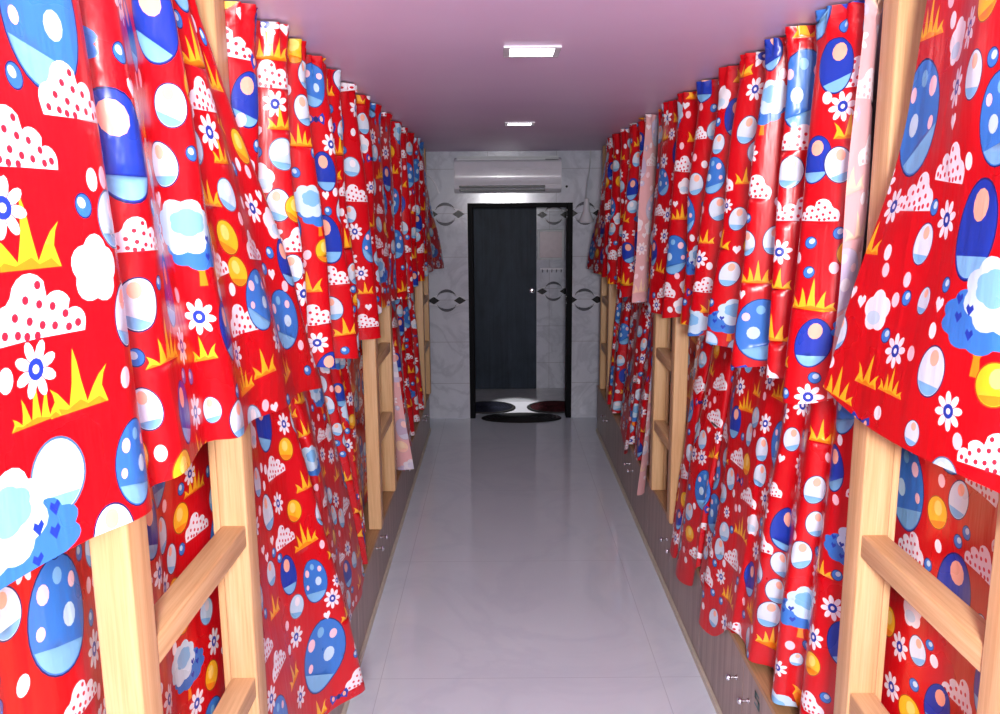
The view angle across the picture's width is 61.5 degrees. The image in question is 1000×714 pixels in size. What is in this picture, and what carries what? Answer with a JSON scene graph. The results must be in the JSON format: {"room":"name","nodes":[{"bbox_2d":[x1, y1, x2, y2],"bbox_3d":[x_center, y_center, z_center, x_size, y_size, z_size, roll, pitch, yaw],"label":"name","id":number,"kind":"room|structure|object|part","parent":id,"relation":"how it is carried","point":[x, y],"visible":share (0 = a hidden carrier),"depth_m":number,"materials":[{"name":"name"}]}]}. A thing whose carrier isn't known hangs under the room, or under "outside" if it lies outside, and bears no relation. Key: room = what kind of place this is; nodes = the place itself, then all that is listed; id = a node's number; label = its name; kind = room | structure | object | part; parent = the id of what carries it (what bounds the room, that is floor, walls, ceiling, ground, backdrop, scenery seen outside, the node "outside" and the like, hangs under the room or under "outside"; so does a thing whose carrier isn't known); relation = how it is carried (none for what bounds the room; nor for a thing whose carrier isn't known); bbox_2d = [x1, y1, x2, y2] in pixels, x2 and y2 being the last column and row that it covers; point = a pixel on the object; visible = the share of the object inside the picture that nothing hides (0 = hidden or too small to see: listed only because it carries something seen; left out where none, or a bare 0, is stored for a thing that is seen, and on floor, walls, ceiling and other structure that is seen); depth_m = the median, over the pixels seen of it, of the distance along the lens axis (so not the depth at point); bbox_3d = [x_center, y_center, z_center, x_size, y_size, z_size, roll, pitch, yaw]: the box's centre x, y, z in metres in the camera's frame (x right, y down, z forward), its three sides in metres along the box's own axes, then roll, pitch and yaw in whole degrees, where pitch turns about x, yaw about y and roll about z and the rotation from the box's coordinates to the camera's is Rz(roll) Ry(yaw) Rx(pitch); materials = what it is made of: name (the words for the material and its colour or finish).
{"room":"dormitory","nodes":[
{"label":"dormitory","id":0,"kind":"room"},
{"bbox_2d":[346,413,716,713],"bbox_3d":[0.130,1.372,3.909,3.480,0.100,10.600,0,10,0],"label":"floor","id":1,"kind":"structure","parent":0,"point":[522,578],"depth_m":4.38,"materials":[{"name":"tile"}]},
{"bbox_2d":[328,604,361,713],"bbox_3d":[-1.038,1.305,3.092,0.906,0.340,1.288,0,10,0],"label":"base cabinet","id":2,"kind":"object","parent":1,"relation":"on","point":[342,708],"visible":0.02,"depth_m":3.62,"materials":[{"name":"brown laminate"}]},
{"bbox_3d":[-1.147,0.399,3.496,0.732,1.299,2.700,0,10,0],"label":"bunk bed","id":3,"kind":"object","parent":2,"relation":"on","visible":0},
{"bbox_2d":[250,340,367,713],"bbox_3d":[-0.615,0.434,3.488,0.267,1.294,2.650,0,10,0],"label":"curtain","id":4,"kind":"object","parent":3,"relation":"hanging from","point":[309,454],"visible":0.61,"depth_m":2.73,"materials":[{"name":"fabric"}]},
{"bbox_2d":[358,491,396,658],"bbox_3d":[-1.040,1.075,4.361,0.906,0.340,1.288,0,10,0],"label":"base cabinet","id":5,"kind":"object","parent":1,"relation":"on","point":[381,544],"visible":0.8,"depth_m":4.27,"materials":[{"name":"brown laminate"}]},
{"bbox_3d":[-0.637,1.127,4.044,0.020,0.285,0.640,0,10,0],"label":"door","id":6,"kind":"part","parent":5,"relation":"part of","materials":[{"name":"grey laminate"}]},
{"bbox_2d":[362,304,396,529],"bbox_3d":[-0.664,-0.210,4.503,0.085,2.128,0.678,0,10,0],"label":"ladder","id":7,"kind":"object","parent":5,"relation":"on","point":[377,354],"visible":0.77,"depth_m":4.35,"materials":[{"name":"brown wood"}]},
{"bbox_3d":[-0.652,0.242,4.281,0.068,1.318,0.080,0,10,0],"label":"post","id":8,"kind":"part","parent":7,"relation":"part of","materials":[{"name":"brown wood"}]},
{"bbox_3d":[-0.656,-0.262,4.790,0.068,2.128,0.080,0,10,0],"label":"post","id":9,"kind":"part","parent":7,"relation":"part of","materials":[{"name":"brown wood"}]},
{"bbox_3d":[-0.638,1.012,4.678,0.020,0.285,0.640,0,10,0],"label":"door","id":10,"kind":"part","parent":5,"relation":"part of","materials":[{"name":"grey laminate"}]},
{"bbox_2d":[394,435,416,542],"bbox_3d":[-1.041,0.844,5.630,0.906,0.340,1.288,0,10,0],"label":"base cabinet","id":11,"kind":"object","parent":1,"relation":"on","point":[406,480],"visible":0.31,"depth_m":5.46,"materials":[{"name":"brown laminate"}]},
{"bbox_3d":[-0.639,0.896,5.313,0.020,0.285,0.640,0,10,0],"label":"door","id":12,"kind":"part","parent":11,"relation":"part of","materials":[{"name":"grey laminate"}]},
{"bbox_3d":[-0.640,0.781,5.947,0.020,0.285,0.640,0,10,0],"label":"door","id":13,"kind":"part","parent":11,"relation":"part of","materials":[{"name":"grey laminate"}]},
{"bbox_3d":[-1.151,-0.089,6.182,0.732,1.299,2.560,0,10,0],"label":"bunk bed","id":14,"kind":"object","parent":11,"relation":"on","visible":0},
{"bbox_2d":[391,287,424,470],"bbox_3d":[-0.646,-0.054,6.160,0.238,1.288,2.458,0,10,0],"label":"curtain","id":15,"kind":"object","parent":14,"relation":"hanging from","point":[408,389],"visible":0.42,"depth_m":5.88,"materials":[{"name":"fabric"}]},
{"bbox_2d":[414,394,430,475],"bbox_3d":[-1.043,0.613,6.900,0.906,0.340,1.288,0,10,0],"label":"base cabinet","id":16,"kind":"object","parent":1,"relation":"on","point":[422,428],"visible":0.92,"depth_m":6.79,"materials":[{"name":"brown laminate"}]},
{"bbox_3d":[-0.640,0.666,6.582,0.020,0.285,0.640,0,10,0],"label":"door","id":17,"kind":"part","parent":16,"relation":"part of","materials":[{"name":"grey laminate"}]},
{"bbox_2d":[414,148,430,407],"bbox_3d":[-0.667,-0.677,7.071,0.085,2.128,0.598,0,10,0],"label":"ladder","id":18,"kind":"object","parent":16,"relation":"on","point":[422,290],"visible":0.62,"depth_m":6.94,"materials":[{"name":"brown wood"}]},
{"bbox_3d":[-0.656,-0.232,6.889,0.068,1.318,0.080,0,10,0],"label":"post","id":19,"kind":"part","parent":18,"relation":"part of","materials":[{"name":"brown wood"}]},
{"bbox_3d":[-0.659,-0.722,7.318,0.068,2.128,0.080,0,10,0],"label":"post","id":20,"kind":"part","parent":18,"relation":"part of","materials":[{"name":"brown wood"}]},
{"bbox_3d":[-0.641,0.550,7.216,0.020,0.285,0.640,0,10,0],"label":"door","id":21,"kind":"part","parent":16,"relation":"part of","materials":[{"name":"grey laminate"}]},
{"bbox_2d":[497,401,539,413],"bbox_3d":[0.196,0.497,8.271,0.815,0.062,0.238,0,10,0],"label":"door mat","id":22,"kind":"object","parent":1,"relation":"on","point":[520,406],"visible":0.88,"depth_m":8.26,"materials":[{"name":"white fabric"}]},
{"bbox_2d":[476,401,515,413],"bbox_3d":[-0.117,0.494,8.250,0.539,0.073,0.245,-1,10,-3],"label":"door mat","id":23,"kind":"object","parent":22,"relation":"on","point":[482,407],"visible":0.84,"depth_m":8.23,"materials":[{"name":"black fabric"}]},
{"bbox_2d":[527,401,564,412],"bbox_3d":[0.533,0.489,8.250,0.539,0.073,0.245,-1,10,-3],"label":"door mat","id":24,"kind":"object","parent":22,"relation":"on","point":[542,406],"visible":0.81,"depth_m":8.23,"materials":[{"name":"red fabric"}]},
{"bbox_2d":[481,412,560,422],"bbox_3d":[0.204,0.574,7.976,0.760,0.015,0.360,0,10,0],"label":"door mat","id":25,"kind":"object","parent":1,"relation":"on","point":[521,417],"visible":1,"depth_m":7.94,"materials":[{"name":"black fabric"}]},
{"bbox_2d":[596,385,669,476],"bbox_3d":[1.285,0.569,6.833,0.918,0.420,1.288,0,10,0],"label":"base cabinet","id":26,"kind":"object","parent":1,"relation":"on","point":[607,421],"visible":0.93,"depth_m":6.74,"materials":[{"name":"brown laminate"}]},
{"bbox_3d":[0.876,0.511,7.150,0.020,0.365,0.640,0,10,0],"label":"door","id":27,"kind":"part","parent":26,"relation":"part of","materials":[{"name":"grey laminate"}]},
{"bbox_2d":[599,146,616,400],"bbox_3d":[0.900,-0.695,6.887,0.085,2.048,0.578,0,10,0],"label":"ladder","id":28,"kind":"object","parent":26,"relation":"on","point":[608,292],"visible":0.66,"depth_m":7.00,"materials":[{"name":"brown wood"}]},
{"bbox_3d":[0.891,-0.738,7.124,0.068,2.048,0.080,0,10,0],"label":"post","id":29,"kind":"part","parent":28,"relation":"part of","materials":[{"name":"brown wood"}]},
{"bbox_3d":[0.894,-0.252,6.714,0.068,1.238,0.080,0,10,0],"label":"post","id":30,"kind":"part","parent":28,"relation":"part of","materials":[{"name":"brown wood"}]},
{"bbox_3d":[0.876,0.626,6.516,0.020,0.365,0.640,0,10,0],"label":"door","id":31,"kind":"part","parent":26,"relation":"part of","materials":[{"name":"grey laminate"}]},
{"bbox_2d":[616,422,668,544],"bbox_3d":[1.286,0.799,5.564,0.918,0.420,1.288,0,10,0],"label":"base cabinet","id":32,"kind":"object","parent":1,"relation":"on","point":[628,467],"visible":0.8,"depth_m":5.46,"materials":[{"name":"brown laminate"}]},
{"bbox_3d":[0.877,0.742,5.881,0.020,0.365,0.640,0,10,0],"label":"door","id":33,"kind":"part","parent":32,"relation":"part of","materials":[{"name":"grey laminate"}]},
{"bbox_3d":[0.878,0.857,5.247,0.020,0.365,0.640,0,10,0],"label":"door","id":34,"kind":"part","parent":32,"relation":"part of","materials":[{"name":"grey laminate"}]},
{"bbox_3d":[1.378,-0.116,6.008,0.754,1.219,2.700,0,10,0],"label":"bunk bed","id":35,"kind":"object","parent":32,"relation":"on","visible":0},
{"bbox_2d":[606,289,653,494],"bbox_3d":[0.885,-0.035,5.952,0.191,1.272,2.478,0,10,0],"label":"curtain","id":36,"kind":"object","parent":35,"relation":"hanging from","point":[630,374],"visible":0.56,"depth_m":5.54,"materials":[{"name":"fabric"}]},
{"bbox_2d":[645,479,700,663],"bbox_3d":[1.288,1.030,4.295,0.918,0.420,1.288,0,10,0],"label":"base cabinet","id":37,"kind":"object","parent":1,"relation":"on","point":[684,600],"visible":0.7,"depth_m":4.28,"materials":[{"name":"grey laminate"}]},
{"bbox_3d":[0.879,0.973,4.612,0.020,0.365,0.640,0,10,0],"label":"door","id":38,"kind":"part","parent":37,"relation":"part of","materials":[{"name":"grey laminate"}]},
{"bbox_2d":[649,123,688,523],"bbox_3d":[0.881,-0.225,4.304,0.085,2.048,0.588,0,10,0],"label":"ladder","id":39,"kind":"object","parent":37,"relation":"on","point":[664,437],"visible":0.69,"depth_m":4.25,"materials":[{"name":"brown wood"}]},
{"bbox_3d":[0.872,-0.269,4.546,0.068,2.048,0.080,0,10,0],"label":"post","id":40,"kind":"part","parent":39,"relation":"part of","materials":[{"name":"brown wood"}]},
{"bbox_3d":[0.875,0.219,4.127,0.068,1.238,0.080,0,10,0],"label":"post","id":41,"kind":"part","parent":39,"relation":"part of","materials":[{"name":"brown wood"}]},
{"bbox_3d":[0.880,1.088,3.977,0.020,0.365,0.640,0,10,0],"label":"door","id":42,"kind":"part","parent":37,"relation":"part of","materials":[{"name":"grey laminate"}]},
{"bbox_2d":[696,587,798,713],"bbox_3d":[1.290,1.260,3.026,0.918,0.420,1.288,0,10,0],"label":"drawer","id":43,"kind":"object","parent":1,"relation":"on","point":[734,684],"visible":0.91,"depth_m":3.12,"materials":[{"name":"grey laminate"}]},
{"bbox_3d":[0.880,1.203,3.342,0.020,0.365,0.640,0,10,0],"label":"door","id":44,"kind":"part","parent":43,"relation":"part of","materials":[{"name":"grey laminate"}]},
{"bbox_3d":[0.850,1.176,3.086,0.040,0.025,0.025,0,10,0],"label":"knob","id":45,"kind":"part","parent":43,"relation":"part of","materials":[{"name":"silver metal"}]},
{"bbox_3d":[0.850,1.203,2.938,0.040,0.025,0.025,0,10,0],"label":"knob","id":46,"kind":"part","parent":43,"relation":"part of","materials":[{"name":"silver metal"}]},
{"bbox_3d":[0.881,1.319,2.708,0.020,0.365,0.640,0,10,0],"label":"door","id":47,"kind":"part","parent":43,"relation":"part of","materials":[{"name":"grey laminate"}]},
{"bbox_3d":[1.382,0.367,3.351,0.754,1.219,2.500,0,10,0],"label":"bunk bed","id":48,"kind":"object","parent":43,"relation":"on","visible":0},
{"bbox_2d":[670,335,853,713],"bbox_3d":[0.894,0.457,3.331,0.187,1.302,2.450,0,10,0],"label":"curtain","id":49,"kind":"object","parent":48,"relation":"hanging from","point":[761,508],"visible":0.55,"depth_m":2.83,"materials":[{"name":"fabric"}]},
{"bbox_3d":[-1.035,1.767,0.554,0.906,0.340,1.288,0,10,0],"label":"cabinet","id":50,"kind":"object","parent":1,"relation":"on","visible":0},
{"bbox_3d":[-1.144,0.797,1.307,0.732,1.299,1.650,0,10,0],"label":"bunk bed","id":51,"kind":"object","parent":50,"relation":"on","visible":0},
{"bbox_2d":[0,442,224,713],"bbox_3d":[-0.744,0.728,1.387,0.043,1.119,1.770,0,10,0],"label":"curtain","id":52,"kind":"object","parent":51,"relation":"hanging from","point":[50,660],"visible":0.3,"depth_m":1.52,"materials":[{"name":"fabric"}]},
{"bbox_3d":[-1.037,1.536,1.823,0.906,0.340,1.288,0,10,0],"label":"cabinet","id":53,"kind":"object","parent":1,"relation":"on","visible":0},
{"bbox_2d":[89,0,267,713],"bbox_3d":[-0.660,0.289,1.756,0.085,2.128,0.713,0,10,0],"label":"ladder","id":54,"kind":"object","parent":53,"relation":"on","point":[135,633],"visible":0.66,"depth_m":1.83,"materials":[{"name":"brown wood"}]},
{"bbox_3d":[-0.649,0.744,1.517,0.068,1.318,0.080,0,10,0],"label":"post","id":55,"kind":"part","parent":54,"relation":"part of","materials":[{"name":"brown wood"}]},
{"bbox_3d":[-0.652,0.234,2.059,0.068,2.128,0.080,0,10,0],"label":"post","id":56,"kind":"part","parent":54,"relation":"part of","materials":[{"name":"brown wood"}]},
{"bbox_3d":[1.291,1.491,1.757,0.918,0.420,1.288,0,10,0],"label":"cabinet","id":57,"kind":"object","parent":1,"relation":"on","visible":0},
{"bbox_2d":[833,0,999,713],"bbox_3d":[0.884,0.251,1.685,0.085,2.048,0.673,0,10,0],"label":"ladder","id":58,"kind":"object","parent":57,"relation":"on","point":[873,562],"visible":0.74,"depth_m":1.87,"materials":[{"name":"brown wood"}]},
{"bbox_3d":[0.875,0.199,1.968,0.068,2.048,0.080,0,10,0],"label":"post","id":59,"kind":"part","parent":58,"relation":"part of","materials":[{"name":"brown wood"}]},
{"bbox_3d":[0.879,0.702,1.465,0.068,1.238,0.080,0,10,0],"label":"post","id":60,"kind":"part","parent":58,"relation":"part of","materials":[{"name":"brown wood"}]},
{"bbox_2d":[414,150,671,417],"bbox_3d":[0.116,-0.646,7.830,3.280,2.470,0.122,0,10,0],"label":"wall","id":61,"kind":"structure","parent":0,"point":[449,397],"depth_m":7.77,"materials":[{"name":"grey tile"}]},
{"bbox_2d":[426,173,439,193],"bbox_3d":[-0.615,-1.575,7.590,0.144,0.200,0.023,0,10,3],"label":"cable","id":62,"kind":"object","parent":61,"relation":"attached to","point":[427,174],"visible":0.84,"depth_m":7.58,"materials":[{"name":"white plastic"}]},
{"bbox_2d":[454,156,561,192],"bbox_3d":[0.069,-1.627,7.481,0.950,0.324,0.217,0,10,0],"label":"air conditioner","id":63,"kind":"object","parent":61,"relation":"attached to","point":[472,174],"visible":1,"depth_m":7.39,"materials":[{"name":"white plastic"}]},
{"bbox_2d":[459,185,544,191],"bbox_3d":[0.020,-1.493,7.435,0.760,0.050,0.056,0,10,0],"label":"vent","id":64,"kind":"object","parent":63,"relation":"attached to","point":[462,188],"depth_m":7.42,"materials":[{"name":"plastic"}]},
{"bbox_3d":[0.069,-1.619,7.390,0.936,0.191,0.027,0,10,0],"label":"panel","id":65,"kind":"part","parent":63,"relation":"part of","materials":[{"name":"white plastic"}]},
{"bbox_2d":[457,156,558,159],"bbox_3d":[0.068,-1.765,7.446,0.900,0.039,0.132,0,10,0],"label":"grille","id":66,"kind":"object","parent":63,"relation":"attached to","point":[458,157],"depth_m":7.42,"materials":[{"name":"grey plastic"}]},
{"bbox_2d":[467,202,572,417],"bbox_3d":[0.190,-0.421,7.871,0.959,2.012,0.142,0,10,0],"label":"trim","id":67,"kind":"structure","parent":61,"relation":"attached to","point":[569,206],"depth_m":7.77,"materials":[{"name":"black stone"}]},
{"bbox_2d":[579,150,593,222],"bbox_3d":[0.779,-1.528,7.549,0.132,0.644,0.132,0,10,0],"label":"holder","id":68,"kind":"object","parent":61,"relation":"attached to","point":[586,217],"visible":1,"depth_m":7.56,"materials":[{"name":"white plastic"}]},
{"bbox_2d":[536,207,565,387],"bbox_3d":[0.174,-0.827,8.824,1.600,2.470,0.102,0,10,0],"label":"wall","id":69,"kind":"structure","parent":0,"point":[550,286],"depth_m":8.84,"materials":[{"name":"grey tile"}]},
{"bbox_2d":[473,207,536,388],"bbox_3d":[-0.037,-0.638,8.747,0.835,1.992,0.111,0,10,0],"label":"door","id":70,"kind":"structure","parent":69,"relation":"in","point":[505,239],"depth_m":8.77,"materials":[{"name":"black wood"}]},
{"bbox_2d":[476,388,564,401],"bbox_3d":[0.183,0.419,8.690,1.600,0.065,0.610,0,10,0],"label":"floor","id":71,"kind":"structure","parent":69,"relation":"attached to","point":[538,394],"depth_m":8.65,"materials":[{"name":"grey tile"}]},
{"bbox_2d":[537,229,564,259],"bbox_3d":[0.527,-1.163,8.702,0.280,0.310,0.018,0,10,0],"label":"window","id":72,"kind":"structure","parent":69,"relation":"in","point":[550,243],"depth_m":8.70,"materials":[{"name":"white glass"}]},
{"bbox_2d":[540,268,562,272],"bbox_3d":[0.539,-0.903,8.731,0.240,0.047,0.056,0,10,0],"label":"hook rail","id":73,"kind":"object","parent":69,"relation":"attached to","point":[542,269],"visible":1,"depth_m":8.74,"materials":[{"name":"white plastic"}]},
{"bbox_3d":[0.539,-0.918,8.751,0.240,0.024,0.011,0,10,0],"label":"rail","id":74,"kind":"part","parent":73,"relation":"part of","materials":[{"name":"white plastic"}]},
{"bbox_2d":[224,0,883,151],"bbox_3d":[0.112,-1.156,3.449,3.480,0.100,10.600,0,10,0],"label":"ceiling","id":75,"kind":"structure","parent":0,"point":[440,70],"depth_m":2.67,"materials":[{"name":"paint"}]},
{"bbox_2d":[0,0,322,589],"bbox_3d":[-0.568,-0.209,1.369,0.106,0.999,2.170,0,10,0],"label":"curtain","id":76,"kind":"object","parent":75,"relation":"hanging from","point":[150,311],"visible":1,"depth_m":1.22,"materials":[{"name":"fabric"}]},
{"bbox_2d":[224,1,396,367],"bbox_3d":[-0.609,-0.543,3.341,0.151,1.046,2.710,0,10,0],"label":"curtain","id":77,"kind":"object","parent":75,"relation":"hanging from","point":[319,150],"visible":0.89,"depth_m":2.70,"materials":[{"name":"fabric"}]},
{"bbox_2d":[390,121,443,298],"bbox_3d":[-0.611,-1.050,6.070,0.168,1.025,2.683,0,10,1],"label":"curtain","id":78,"kind":"object","parent":75,"relation":"hanging from","point":[418,251],"visible":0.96,"depth_m":5.54,"materials":[{"name":"fabric"}]},
{"bbox_2d":[505,122,534,125],"bbox_3d":[0.115,-1.375,4.954,0.176,0.007,0.176,0,10,0],"label":"recessed light","id":79,"kind":"object","parent":75,"relation":"in","point":[506,123],"visible":1,"depth_m":4.91,"materials":[{"name":"white plastic"}]},
{"bbox_2d":[508,123,530,124],"bbox_3d":[0.115,-1.375,4.954,0.136,0.004,0.136,0,10,0],"label":"diffuser","id":80,"kind":"object","parent":79,"relation":"attached to","point":[508,123],"depth_m":4.94,"materials":[{"name":"white plastic"}]},
{"bbox_2d":[503,45,561,57],"bbox_3d":[0.098,-0.950,2.612,0.176,0.007,0.176,0,10,0],"label":"recessed light","id":81,"kind":"object","parent":75,"relation":"in","point":[511,51],"visible":1,"depth_m":2.59,"materials":[{"name":"white plastic"}]},
{"bbox_2d":[510,49,554,55],"bbox_3d":[0.098,-0.949,2.612,0.136,0.004,0.136,0,10,0],"label":"diffuser","id":82,"kind":"object","parent":81,"relation":"attached to","point":[513,52],"depth_m":2.61,"materials":[{"name":"white plastic"}]},
{"bbox_2d":[587,114,658,302],"bbox_3d":[0.808,-1.008,5.840,0.171,1.045,2.649,0,10,0],"label":"curtain","id":83,"kind":"object","parent":75,"relation":"hanging from","point":[619,251],"visible":0.97,"depth_m":5.15,"materials":[{"name":"fabric"}]},
{"bbox_2d":[647,0,882,403],"bbox_3d":[0.821,-0.538,3.148,0.152,1.006,2.455,0,10,0],"label":"curtain","id":84,"kind":"object","parent":75,"relation":"hanging from","point":[759,215],"visible":0.98,"depth_m":2.45,"materials":[{"name":"fabric"}]},
{"bbox_2d":[823,0,999,493],"bbox_3d":[0.803,-0.196,1.093,0.099,0.944,1.620,0,10,0],"label":"curtain","id":85,"kind":"object","parent":75,"relation":"hanging from","point":[916,358],"visible":1,"depth_m":1.50,"materials":[{"name":"fabric"}]},
{"bbox_2d":[861,99,876,263],"bbox_3d":[1.811,0.189,3.167,0.100,2.470,9.360,0,10,0],"label":"wall","id":86,"kind":"structure","parent":0,"point":[874,102],"depth_m":3.98,"materials":[{"name":"paint"}]},
{"bbox_3d":[1.293,1.722,0.487,0.918,0.420,1.288,0,10,0],"label":"cabinet","id":87,"kind":"object","parent":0,"visible":0},
{"bbox_3d":[1.384,0.745,1.270,0.754,1.219,1.590,0,10,0],"label":"bunk bed","id":88,"kind":"object","parent":87,"relation":"on","visible":0},
{"bbox_2d":[881,448,998,713],"bbox_3d":[0.972,0.723,1.342,0.045,1.116,1.680,0,10,0],"label":"curtain","id":89,"kind":"object","parent":88,"relation":"hanging from","point":[946,520],"visible":0.41,"depth_m":1.88,"materials":[{"name":"fabric"}]}
]}

